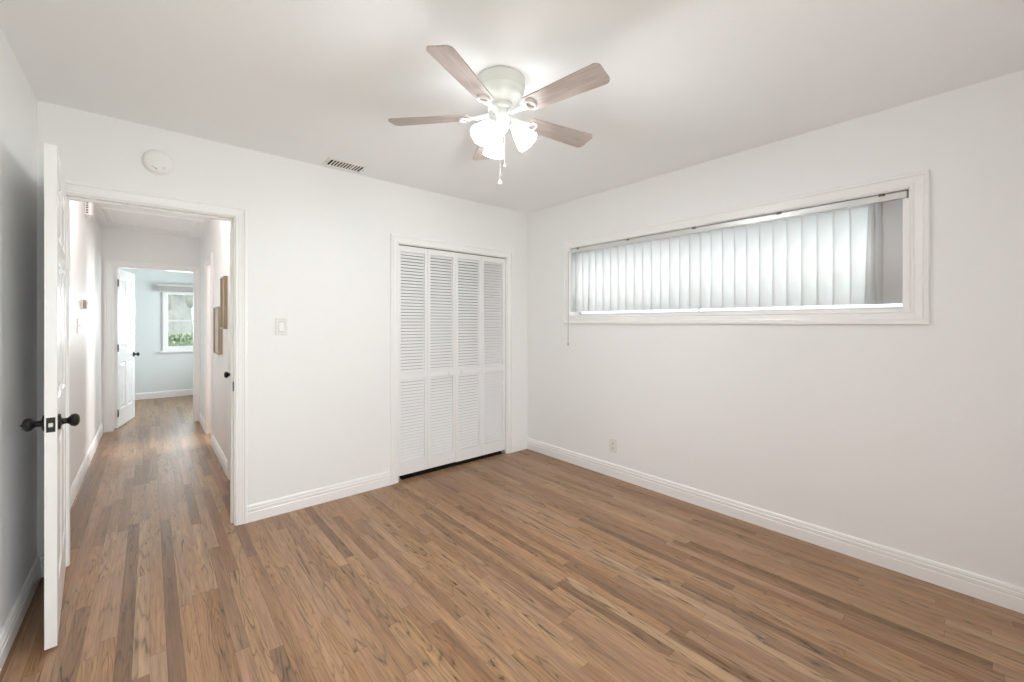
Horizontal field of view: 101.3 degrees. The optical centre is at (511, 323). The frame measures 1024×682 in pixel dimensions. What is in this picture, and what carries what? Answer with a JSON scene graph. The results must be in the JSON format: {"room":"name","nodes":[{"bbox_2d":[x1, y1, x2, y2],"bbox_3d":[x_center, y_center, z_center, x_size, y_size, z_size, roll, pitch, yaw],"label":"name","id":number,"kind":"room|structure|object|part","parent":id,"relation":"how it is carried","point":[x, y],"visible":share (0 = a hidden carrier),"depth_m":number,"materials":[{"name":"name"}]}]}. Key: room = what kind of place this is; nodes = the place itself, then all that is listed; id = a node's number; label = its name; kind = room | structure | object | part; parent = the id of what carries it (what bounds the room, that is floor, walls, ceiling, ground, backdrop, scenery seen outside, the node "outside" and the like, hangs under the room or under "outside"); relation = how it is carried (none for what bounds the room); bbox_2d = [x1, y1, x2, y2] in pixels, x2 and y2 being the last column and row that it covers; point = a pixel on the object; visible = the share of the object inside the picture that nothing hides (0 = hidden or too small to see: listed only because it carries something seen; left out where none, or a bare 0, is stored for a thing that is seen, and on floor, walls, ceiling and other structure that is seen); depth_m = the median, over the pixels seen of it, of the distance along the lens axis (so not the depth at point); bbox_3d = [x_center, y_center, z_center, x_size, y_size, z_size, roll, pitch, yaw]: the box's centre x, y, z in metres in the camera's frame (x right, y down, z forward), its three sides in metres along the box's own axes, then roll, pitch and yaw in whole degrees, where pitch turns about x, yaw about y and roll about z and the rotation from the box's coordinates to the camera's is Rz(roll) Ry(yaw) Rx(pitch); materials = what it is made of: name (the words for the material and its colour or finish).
{"room":"empty bedroom","nodes":[
{"label":"empty bedroom","id":0,"kind":"room"},
{"bbox_2d":[0,28,100,631],"bbox_3d":[-2.472,0.080,2.107,0.120,2.440,7.760,0,0,-41],"label":"wall","id":1,"kind":"structure","parent":0,"point":[18,102],"depth_m":1.93,"materials":[{"name":"paint"}]},
{"bbox_2d":[0,556,40,672],"bbox_3d":[-1.194,1.245,0.727,0.016,0.110,3.760,0,0,-41],"label":"baseboard","id":2,"kind":"structure","parent":1,"relation":"attached to","point":[13,622],"depth_m":1.79,"materials":[{"name":"white paint"}]},
{"bbox_2d":[77,318,80,332],"bbox_3d":[-3.451,0.020,3.349,0.018,0.117,0.073,0,0,-41],"label":"light switch","id":3,"kind":"object","parent":1,"relation":"attached to","point":[78,325],"visible":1,"depth_m":3.33,"materials":[{"name":"white plastic"}]},
{"bbox_3d":[-3.455,0.020,3.345,0.008,0.117,0.073,0,0,-41],"label":"plate","id":4,"kind":"part","parent":3,"relation":"part of","materials":[{"name":"white plastic"}]},
{"bbox_2d":[81,299,87,308],"bbox_3d":[-3.615,-0.160,3.551,0.034,0.080,0.120,0,0,-41],"label":"thermostat","id":5,"kind":"object","parent":1,"relation":"attached to","point":[84,303],"visible":1,"depth_m":3.51,"materials":[{"name":"beige plastic"}]},
{"bbox_2d":[70,423,102,508],"bbox_3d":[-3.687,1.245,3.621,0.016,0.110,3.640,0,0,-41],"label":"baseboard","id":6,"kind":"structure","parent":1,"relation":"attached to","point":[76,484],"depth_m":3.58,"materials":[{"name":"white paint"}]},
{"bbox_2d":[85,202,93,217],"bbox_3d":[-3.792,-1.018,3.767,0.048,0.124,0.152,0,0,-41],"label":"door chime","id":7,"kind":"object","parent":1,"relation":"attached to","point":[89,207],"visible":0.85,"depth_m":3.72,"materials":[{"name":"white plastic"}]},
{"bbox_2d":[114,268,139,427],"bbox_3d":[-5.061,0.305,5.463,0.160,1.965,0.754,0,0,-25],"label":"door","id":8,"kind":"structure","parent":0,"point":[124,281],"depth_m":5.39,"materials":[{"name":"white paint"}]},
{"bbox_2d":[101,227,199,431],"bbox_3d":[-4.114,0.080,5.735,4.695,2.440,0.120,0,0,-41],"label":"wall","id":9,"kind":"structure","parent":0,"point":[116,244],"depth_m":5.22,"materials":[{"name":"paint"}]},
{"bbox_2d":[104,259,200,432],"bbox_3d":[-4.544,0.267,5.354,0.942,2.066,0.140,0,0,-41],"label":"door frame","id":10,"kind":"structure","parent":9,"relation":"attached to","point":[109,264],"depth_m":5.11,"materials":[{"name":"white paint"}]},
{"bbox_2d":[119,268,192,392],"bbox_3d":[-6.167,0.080,7.385,3.500,2.440,0.120,0,0,-41],"label":"wall","id":11,"kind":"structure","parent":0,"point":[155,371],"depth_m":7.27,"materials":[{"name":"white paint"}]},
{"bbox_2d":[135,389,192,399],"bbox_3d":[-6.123,1.245,7.333,3.500,0.110,0.016,0,0,-41],"label":"baseboard","id":12,"kind":"structure","parent":11,"relation":"attached to","point":[162,394],"depth_m":7.35,"materials":[{"name":"white paint"}]},
{"bbox_2d":[158,284,192,292],"bbox_3d":[-5.728,-0.614,7.618,1.070,0.143,0.050,0,0,-41],"label":"horizontal blind","id":13,"kind":"object","parent":11,"relation":"attached to","point":[173,288],"visible":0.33,"depth_m":7.41,"materials":[{"name":"metal"}]},
{"bbox_2d":[159,291,192,352],"bbox_3d":[-5.783,-0.042,7.686,1.025,1.117,0.165,0,0,-41],"label":"window","id":14,"kind":"structure","parent":11,"relation":"in","point":[165,348],"depth_m":7.42,"materials":[{"name":"white paint"}]},
{"bbox_3d":[-5.783,0.480,7.686,1.025,0.074,0.165,0,0,-41],"label":"sill","id":15,"kind":"part","parent":14,"relation":"part of","materials":[{"name":"white paint"}]},
{"bbox_3d":[-5.810,-0.287,7.718,0.845,0.525,0.028,0,0,-41],"label":"sash","id":16,"kind":"part","parent":14,"relation":"part of","materials":[{"name":"white paint"}]},
{"bbox_3d":[-5.790,0.191,7.695,0.845,0.505,0.028,0,0,-41],"label":"sash","id":17,"kind":"part","parent":14,"relation":"part of","materials":[{"name":"white paint"}]},
{"bbox_2d":[200,219,229,458],"bbox_3d":[-2.930,0.080,4.273,0.120,2.440,3.640,0,0,-41],"label":"wall","id":18,"kind":"structure","parent":0,"point":[213,240],"depth_m":4.19,"materials":[{"name":"paint"}]},
{"bbox_2d":[205,253,212,436],"bbox_3d":[-3.374,0.273,4.775,0.140,2.055,0.670,0,0,-41],"label":"door frame","id":19,"kind":"structure","parent":18,"relation":"attached to","point":[209,260],"depth_m":4.94,"materials":[{"name":"white paint"}]},
{"bbox_2d":[199,413,226,475],"bbox_3d":[-3.276,1.245,4.570,0.016,0.110,2.740,0,0,-41],"label":"baseboard","id":20,"kind":"structure","parent":18,"relation":"attached to","point":[219,453],"depth_m":4.08,"materials":[{"name":"white paint"}]},
{"bbox_2d":[213,306,221,354],"bbox_3d":[-2.820,0.068,4.025,0.035,0.445,0.380,0,0,-41],"label":"picture frame","id":21,"kind":"object","parent":18,"relation":"attached to","point":[217,332],"visible":0.88,"depth_m":4.01,"materials":[{"name":"brown wood"}]},
{"bbox_2d":[215,308,217,351],"bbox_3d":[-2.820,0.068,4.025,0.008,0.419,0.354,0,0,-41],"label":"picture","id":22,"kind":"object","parent":21,"relation":"attached to","point":[216,309],"depth_m":4.07},
{"bbox_2d":[220,276,227,328],"bbox_3d":[-2.461,-0.174,3.600,0.045,0.445,0.227,0,0,-41],"label":"picture frame","id":23,"kind":"object","parent":18,"relation":"attached to","point":[224,279],"visible":0.8,"depth_m":3.51,"materials":[{"name":"brown wood"}]},
{"bbox_2d":[227,231,229,479],"bbox_3d":[-2.110,0.273,3.215,0.018,2.055,0.835,0,0,-41],"label":"door frame","id":24,"kind":"structure","parent":18,"relation":"attached to","point":[228,234],"depth_m":3.51,"materials":[{"name":"white paint"}]},
{"bbox_2d":[37,100,526,555],"bbox_3d":[-1.174,0.080,3.305,3.412,2.440,0.120,0,0,-41],"label":"wall","id":25,"kind":"structure","parent":0,"point":[318,237],"depth_m":2.96,"materials":[{"name":"paint"}]},
{"bbox_2d":[20,143,79,649],"bbox_3d":[-2.072,0.289,1.937,0.165,1.998,0.751,0,0,-41],"label":"door","id":26,"kind":"structure","parent":25,"relation":"in","point":[53,423],"depth_m":1.67,"materials":[{"name":"white paint"}]},
{"bbox_3d":[-1.910,0.403,1.676,0.070,0.066,0.066,0,0,-41],"label":"knob","id":27,"kind":"part","parent":26,"relation":"part of","materials":[{"name":"black metal"}]},
{"bbox_3d":[-1.829,0.403,1.665,0.025,0.058,0.004,0,0,-45],"label":"latch plate","id":28,"kind":"part","parent":26,"relation":"part of","materials":[{"name":"black metal"}]},
{"bbox_3d":[-1.838,0.403,1.742,0.065,0.066,0.066,0,0,-41],"label":"knob","id":29,"kind":"part","parent":26,"relation":"part of","materials":[{"name":"black metal"}]},
{"bbox_2d":[64,180,246,566],"bbox_3d":[-2.108,0.275,2.500,0.890,2.050,0.156,0,0,-41],"label":"door frame","id":30,"kind":"structure","parent":25,"relation":"attached to","point":[75,191],"depth_m":2.70,"materials":[{"name":"white paint"}]},
{"bbox_2d":[142,149,173,174],"bbox_3d":[-2.055,-0.940,2.441,0.146,0.146,0.040,0,0,-41],"label":"smoke detector","id":31,"kind":"object","parent":25,"relation":"attached to","point":[158,162],"visible":1,"depth_m":2.43,"materials":[{"name":"white plastic"}]},
{"bbox_2d":[275,318,286,334],"bbox_3d":[-1.575,0.023,2.870,0.073,0.117,0.015,0,0,-41],"label":"light switch","id":32,"kind":"object","parent":25,"relation":"attached to","point":[280,323],"visible":1,"depth_m":2.87,"materials":[{"name":"white plastic"}]},
{"bbox_2d":[39,438,526,577],"bbox_3d":[-1.129,1.245,3.254,3.412,0.110,0.016,0,0,-41],"label":"baseboard","id":33,"kind":"structure","parent":25,"relation":"attached to","point":[277,506],"depth_m":3.02,"materials":[{"name":"white paint"}]},
{"bbox_2d":[399,245,477,475],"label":"bifold door","id":34,"kind":"structure","parent":25,"relation":"in","point":[436,323],"depth_m":3.63,"materials":[{"name":"white paint"}]},
{"bbox_2d":[390,234,512,484],"bbox_3d":[-0.527,0.289,3.852,1.294,2.022,0.140,0,0,-41],"label":"trim","id":35,"kind":"structure","parent":25,"relation":"attached to","point":[396,240],"depth_m":3.48,"materials":[{"name":"white paint"}]},
{"bbox_2d":[455,253,504,461],"bbox_3d":[-0.292,0.310,4.012,0.581,1.908,0.062,0,0,-41],"label":"bifold door","id":36,"kind":"structure","parent":25,"relation":"in","point":[480,445],"depth_m":4.00,"materials":[{"name":"white paint"}]},
{"bbox_2d":[0,395,1023,681],"bbox_3d":[-2.420,1.348,3.861,4.815,0.104,10.350,0,0,-41],"label":"floor","id":37,"kind":"structure","parent":0,"point":[526,565],"depth_m":2.03,"materials":[{"name":"brown wood"}]},
{"bbox_2d":[0,0,1023,237],"bbox_3d":[-2.420,-1.190,3.861,4.815,0.100,10.350,0,0,-41],"label":"ceiling","id":38,"kind":"structure","parent":0,"point":[692,82],"depth_m":1.86,"materials":[{"name":"paint"}]},
{"bbox_2d":[102,207,203,232],"bbox_3d":[-3.979,-1.134,4.689,0.811,0.012,0.796,0,0,-41],"label":"attic hatch","id":39,"kind":"object","parent":38,"relation":"attached to","point":[125,217],"visible":1,"depth_m":4.64,"materials":[{"name":"paint"}]},
{"bbox_3d":[-3.979,-1.138,4.689,0.705,0.004,0.690,0,0,-41],"label":"panel","id":40,"kind":"part","parent":39,"relation":"part of","materials":[{"name":"paint"}]},
{"bbox_2d":[322,157,368,172],"bbox_3d":[-1.202,-1.135,3.030,0.282,0.009,0.176,0,0,-41],"label":"ceiling vent","id":41,"kind":"object","parent":38,"relation":"in","point":[330,161],"visible":1,"depth_m":3.02,"materials":[{"name":"metal"}]},
{"bbox_2d":[388,45,609,185],"bbox_3d":[-0.025,-0.885,1.968,1.037,0.510,1.032,0,0,-41],"label":"ceiling fan","id":42,"kind":"object","parent":38,"relation":"hanging from","point":[501,89],"visible":1,"depth_m":1.89,"materials":[{"name":"metal"}]},
{"bbox_3d":[-0.393,-0.975,2.015,0.388,0.006,0.117,0,12,7],"label":"blade","id":43,"kind":"part","parent":42,"relation":"part of","materials":[{"name":"brown wood"}]},
{"bbox_3d":[-0.188,-0.975,1.655,0.117,0.006,0.388,13,5,23],"label":"blade","id":44,"kind":"part","parent":42,"relation":"part of","materials":[{"name":"brown wood"}]},
{"bbox_3d":[-0.133,-0.975,2.305,0.117,0.006,0.388,-12,3,-13],"label":"blade","id":45,"kind":"part","parent":42,"relation":"part of","materials":[{"name":"brown wood"}]},
{"bbox_3d":[-0.125,-0.863,1.887,0.116,0.119,0.107,0,0,-41],"label":"lamp shade","id":46,"kind":"part","parent":42,"relation":"part of","materials":[{"name":"white glass"}]},
{"bbox_3d":[-0.130,-0.865,1.887,0.073,0.091,0.077,0,0,2],"label":"bulb","id":47,"kind":"part","parent":42,"relation":"part of","materials":[{"name":"white glass"}]},
{"bbox_3d":[-0.083,-0.863,2.082,0.104,0.119,0.115,0,0,-41],"label":"lamp shade","id":48,"kind":"part","parent":42,"relation":"part of","materials":[{"name":"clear glass"}]},
{"bbox_3d":[-0.034,-0.840,1.931,0.004,0.220,0.003,0,0,-41],"label":"pull chain","id":49,"kind":"part","parent":42,"relation":"part of","materials":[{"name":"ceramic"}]},
{"bbox_3d":[0.064,-0.863,1.949,0.105,0.119,0.111,0,0,-41],"label":"lamp shade","id":50,"kind":"part","parent":42,"relation":"part of","materials":[{"name":"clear glass"}]},
{"bbox_3d":[0.059,-0.865,1.949,0.074,0.091,0.078,0,0,-41],"label":"bulb","id":51,"kind":"part","parent":42,"relation":"part of","materials":[{"name":"white glass"}]},
{"bbox_3d":[0.239,-0.975,2.154,0.388,0.006,0.117,0,-12,-32],"label":"blade","id":52,"kind":"part","parent":42,"relation":"part of","materials":[{"name":"brown wood"}]},
{"bbox_3d":[0.213,-0.975,1.752,0.388,0.006,0.117,0,-12,40],"label":"blade","id":53,"kind":"part","parent":42,"relation":"part of","materials":[{"name":"brown wood"}]},
{"bbox_2d":[484,70,1023,587],"bbox_3d":[0.203,0.080,4.413,0.120,2.440,7.760,0,0,-41],"label":"wall","id":54,"kind":"structure","parent":0,"point":[908,438],"depth_m":2.38,"materials":[{"name":"paint"}]},
{"bbox_2d":[609,438,616,452],"bbox_3d":[0.856,1.035,3.558,0.008,0.117,0.073,0,0,-41],"label":"wall outlet","id":55,"kind":"object","parent":54,"relation":"attached to","point":[612,442],"visible":1,"depth_m":3.55,"materials":[{"name":"beige plastic"}]},
{"bbox_2d":[563,169,929,323],"bbox_3d":[1.341,-0.383,3.083,0.148,0.778,2.464,0,0,-41],"label":"window","id":56,"kind":"structure","parent":54,"relation":"in","point":[915,309],"depth_m":2.46,"materials":[{"name":"white paint"}]},
{"bbox_3d":[1.020,-0.386,3.558,0.014,0.620,1.170,0,0,-41],"label":"sash","id":57,"kind":"part","parent":56,"relation":"part of","materials":[{"name":"metal"}]},
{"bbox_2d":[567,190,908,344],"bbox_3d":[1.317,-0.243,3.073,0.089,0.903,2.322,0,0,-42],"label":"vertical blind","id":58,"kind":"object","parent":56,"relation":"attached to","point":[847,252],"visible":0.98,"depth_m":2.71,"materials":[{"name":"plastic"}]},
{"bbox_3d":[0.539,-0.233,3.920,0.050,0.882,0.012,0,0,-26],"label":"pull cord","id":59,"kind":"part","parent":58,"relation":"part of","materials":[{"name":"white plastic"}]},
{"bbox_3d":[1.341,-0.065,3.083,0.132,0.022,2.320,0,0,-41],"label":"sill","id":60,"kind":"part","parent":56,"relation":"part of","materials":[{"name":"white paint"}]},
{"bbox_3d":[1.758,-0.386,2.678,0.014,0.620,1.150,0,0,-41],"label":"sash","id":61,"kind":"part","parent":56,"relation":"part of","materials":[{"name":"metal"}]},
{"bbox_2d":[527,438,1023,613],"bbox_3d":[1.379,1.245,2.945,0.016,0.110,3.760,0,0,-41],"label":"baseboard","id":62,"kind":"structure","parent":54,"relation":"attached to","point":[1006,595],"depth_m":2.44,"materials":[{"name":"white paint"}]},
{"label":"outside","id":63,"kind":"structure","parent":0,"visible":0},
{"bbox_3d":[-3.708,1.675,7.366,32.000,0.150,44.000,0,0,-41],"label":"ground","id":64,"kind":"structure","parent":63,"visible":0},
{"bbox_2d":[168,294,192,335],"bbox_3d":[-10.088,-1.714,12.653,6.018,6.698,4.833,0,0,-41],"label":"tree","id":65,"kind":"object","parent":64,"relation":"on","point":[179,306],"visible":0.02,"depth_m":12.34,"materials":[{"name":"green plant"}]},
{"bbox_2d":[168,332,192,345],"bbox_3d":[-7.460,0.913,10.176,3.306,1.447,0.726,0,0,-41],"label":"hedge","id":66,"kind":"object","parent":64,"relation":"on","point":[178,339],"visible":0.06,"depth_m":9.72,"materials":[{"name":"green plant"}]}
]}

